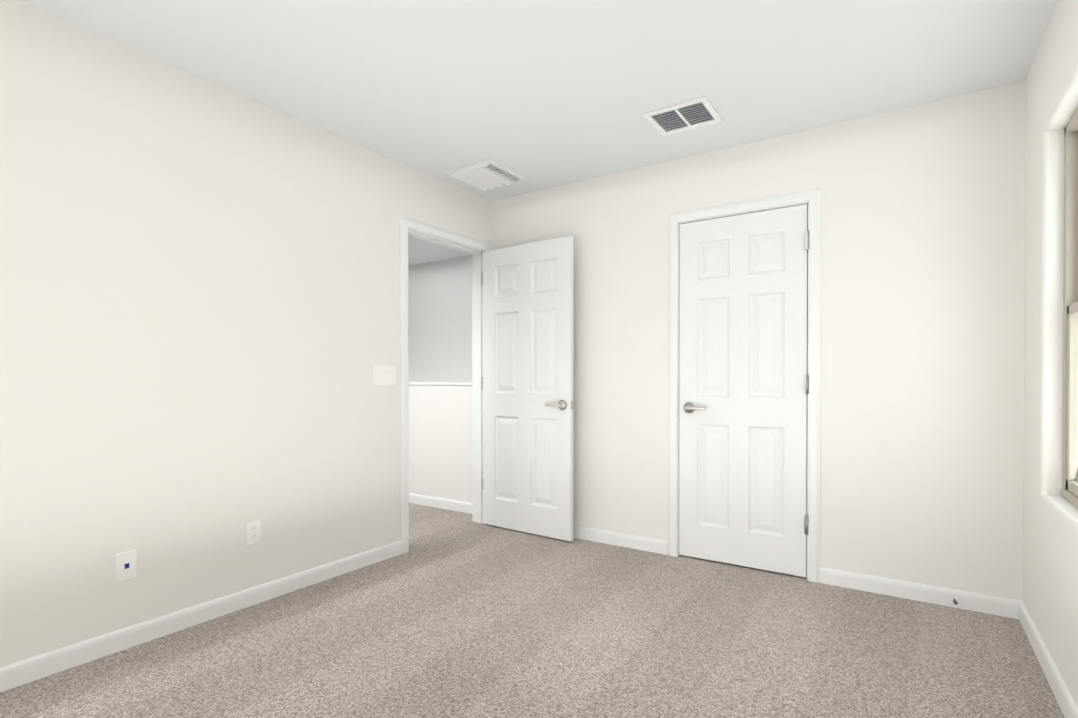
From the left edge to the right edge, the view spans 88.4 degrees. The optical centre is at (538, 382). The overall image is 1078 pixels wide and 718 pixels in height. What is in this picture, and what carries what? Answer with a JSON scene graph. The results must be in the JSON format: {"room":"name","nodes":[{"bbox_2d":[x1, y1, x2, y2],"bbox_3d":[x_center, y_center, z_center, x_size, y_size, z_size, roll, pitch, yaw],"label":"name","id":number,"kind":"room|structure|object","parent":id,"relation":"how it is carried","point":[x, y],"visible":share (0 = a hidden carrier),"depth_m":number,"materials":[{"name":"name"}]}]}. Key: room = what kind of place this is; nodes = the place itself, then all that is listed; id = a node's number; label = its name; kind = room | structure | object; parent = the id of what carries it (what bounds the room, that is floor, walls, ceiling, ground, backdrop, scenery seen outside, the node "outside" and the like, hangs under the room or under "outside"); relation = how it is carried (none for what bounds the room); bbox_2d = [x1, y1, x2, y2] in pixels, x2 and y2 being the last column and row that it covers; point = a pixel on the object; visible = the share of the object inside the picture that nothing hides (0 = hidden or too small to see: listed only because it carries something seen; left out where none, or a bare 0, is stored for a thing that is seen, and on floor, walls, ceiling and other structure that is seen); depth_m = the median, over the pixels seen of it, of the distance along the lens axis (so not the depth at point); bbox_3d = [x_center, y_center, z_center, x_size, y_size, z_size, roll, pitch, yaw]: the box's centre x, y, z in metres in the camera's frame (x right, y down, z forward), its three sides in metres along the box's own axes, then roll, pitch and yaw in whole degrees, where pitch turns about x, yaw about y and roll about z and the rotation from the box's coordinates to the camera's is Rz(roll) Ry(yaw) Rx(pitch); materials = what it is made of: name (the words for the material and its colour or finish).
{"room":"empty bedroom","nodes":[
{"label":"empty bedroom","id":0,"kind":"room"},
{"bbox_2d":[0,0,490,666],"bbox_3d":[-1.532,-0.146,2.579,0.130,2.440,4.286,0,0,34],"label":"wall","id":1,"kind":"structure","parent":0,"point":[198,308],"depth_m":2.40,"materials":[{"name":"white paint"}]},
{"bbox_2d":[116,549,136,581],"bbox_3d":[-1.673,0.742,2.248,0.010,0.115,0.070,0,0,34],"label":"outlet","id":2,"kind":"object","parent":1,"relation":"attached to","point":[126,565],"visible":1,"depth_m":2.24,"materials":[{"name":"white plastic"}]},
{"bbox_2d":[0,540,401,691],"bbox_3d":[-1.725,1.035,2.169,0.013,0.083,3.115,0,0,34],"label":"baseboard","id":3,"kind":"structure","parent":1,"relation":"attached to","point":[22,672],"depth_m":2.39,"materials":[{"name":"white paint"}]},
{"bbox_2d":[246,519,260,545],"bbox_3d":[-1.382,0.726,2.686,0.009,0.115,0.070,0,0,34],"label":"electrical outlet plate","id":4,"kind":"object","parent":1,"relation":"attached to","point":[253,532],"visible":1,"depth_m":2.68,"materials":[{"name":"white plastic"}]},
{"bbox_2d":[373,366,395,384],"bbox_3d":[-0.932,-0.044,3.352,0.013,0.116,0.172,0,0,34],"label":"switch plate","id":5,"kind":"object","parent":1,"relation":"attached to","point":[384,375],"visible":1,"depth_m":3.35,"materials":[{"name":"white plastic"}]},
{"bbox_2d":[400,215,491,553],"bbox_3d":[-0.668,0.010,3.877,0.164,2.110,0.913,0,0,34],"label":"door frame","id":6,"kind":"structure","parent":1,"relation":"attached to","point":[406,223],"depth_m":3.84,"materials":[{"name":"white paint"}]},
{"bbox_2d":[483,236,572,540],"bbox_3d":[-0.099,0.039,3.923,0.790,2.028,0.140,0,0,36],"label":"entry door","id":7,"kind":"structure","parent":6,"relation":"attached to","point":[528,388],"depth_m":3.88,"materials":[{"name":"white paint"}]},
{"bbox_2d":[408,255,471,502],"bbox_3d":[-1.538,-0.164,5.230,3.080,2.440,0.144,0,0,34],"label":"wall","id":8,"kind":"structure","parent":0,"point":[440,364],"depth_m":4.64,"materials":[{"name":"white paint"}]},
{"bbox_2d":[409,493,471,513],"bbox_3d":[-1.638,1.014,5.224,2.970,0.083,0.013,0,0,34],"label":"baseboard","id":9,"kind":"structure","parent":8,"relation":"attached to","point":[454,505],"depth_m":4.68,"materials":[{"name":"white paint"}]},
{"bbox_2d":[0,503,1063,717],"bbox_3d":[-0.834,1.121,3.026,6.947,0.100,5.790,0,0,34],"label":"floor","id":10,"kind":"structure","parent":0,"point":[453,614],"depth_m":2.23,"materials":[{"name":"carpet"}]},
{"bbox_2d":[19,0,1056,265],"bbox_3d":[-1.042,-1.420,3.147,6.447,0.100,5.790,0,0,34],"label":"ceiling","id":11,"kind":"structure","parent":0,"point":[541,94],"depth_m":2.38,"materials":[{"name":"white paint"}]},
{"bbox_2d":[444,160,525,190],"bbox_3d":[-0.353,-1.359,3.674,0.375,0.029,0.395,0,0,34],"label":"ceiling vent","id":12,"kind":"object","parent":11,"relation":"in","point":[486,175],"visible":1,"depth_m":3.63,"materials":[{"name":"white paint"}]},
{"bbox_2d":[643,96,721,135],"bbox_3d":[0.740,-1.361,2.846,0.320,0.016,0.285,0,0,34],"label":"ceiling vent","id":13,"kind":"object","parent":11,"relation":"in","point":[690,114],"visible":0.98,"depth_m":2.83,"materials":[{"name":"white metal"}]},
{"bbox_2d":[491,81,1025,600],"bbox_3d":[1.025,-0.151,3.372,3.247,2.440,0.130,0,0,34],"label":"wall","id":14,"kind":"structure","parent":0,"point":[921,339],"depth_m":2.83,"materials":[{"name":"white paint"}]},
{"bbox_2d":[573,525,667,554],"bbox_3d":[0.217,1.024,3.832,1.401,0.083,0.013,0,0,34],"label":"baseboard","id":15,"kind":"structure","parent":14,"relation":"attached to","point":[590,534],"depth_m":3.61,"materials":[{"name":"white paint"}]},
{"bbox_2d":[679,204,808,576],"bbox_3d":[1.173,0.043,3.218,0.727,2.028,0.140,0,0,34],"label":"closet door","id":16,"kind":"structure","parent":14,"relation":"in","point":[743,346],"depth_m":3.19,"materials":[{"name":"white paint"}]},
{"bbox_2d":[668,188,821,582],"bbox_3d":[1.193,0.038,3.261,0.756,2.063,0.132,0,0,34],"label":"door frame","id":17,"kind":"structure","parent":14,"relation":"attached to","point":[678,344],"depth_m":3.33,"materials":[{"name":"white paint"}]},
{"bbox_2d":[820,567,1015,618],"bbox_3d":[1.840,1.031,2.751,0.799,0.083,0.013,0,0,34],"label":"baseboard","id":18,"kind":"structure","parent":14,"relation":"attached to","point":[994,605],"depth_m":2.72,"materials":[{"name":"white paint"}]},
{"bbox_2d":[952,596,957,604],"bbox_3d":[1.970,1.032,2.623,0.025,0.025,0.057,0,0,34],"label":"door stop","id":19,"kind":"object","parent":18,"relation":"attached to","point":[955,600],"visible":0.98,"depth_m":2.62,"materials":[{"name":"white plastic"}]},
{"bbox_2d":[1023,0,1077,706],"bbox_3d":[1.117,-0.133,0.735,0.170,2.440,4.156,0,0,34],"label":"wall","id":20,"kind":"structure","parent":0,"point":[1050,556],"depth_m":2.16,"materials":[{"name":"white paint"}]},
{"bbox_2d":[1016,600,1077,717],"bbox_3d":[1.077,1.044,0.848,0.013,0.083,4.026,0,0,34],"label":"baseboard","id":21,"kind":"structure","parent":20,"relation":"attached to","point":[1066,703],"depth_m":2.01,"materials":[{"name":"white paint"}]},
{"bbox_2d":[1061,108,1077,506],"bbox_3d":[1.858,-0.271,1.799,0.107,1.420,0.770,0,0,34],"label":"window","id":22,"kind":"structure","parent":20,"relation":"in","point":[1069,490],"depth_m":2.10,"materials":[{"name":"beige plastic"}]}
]}

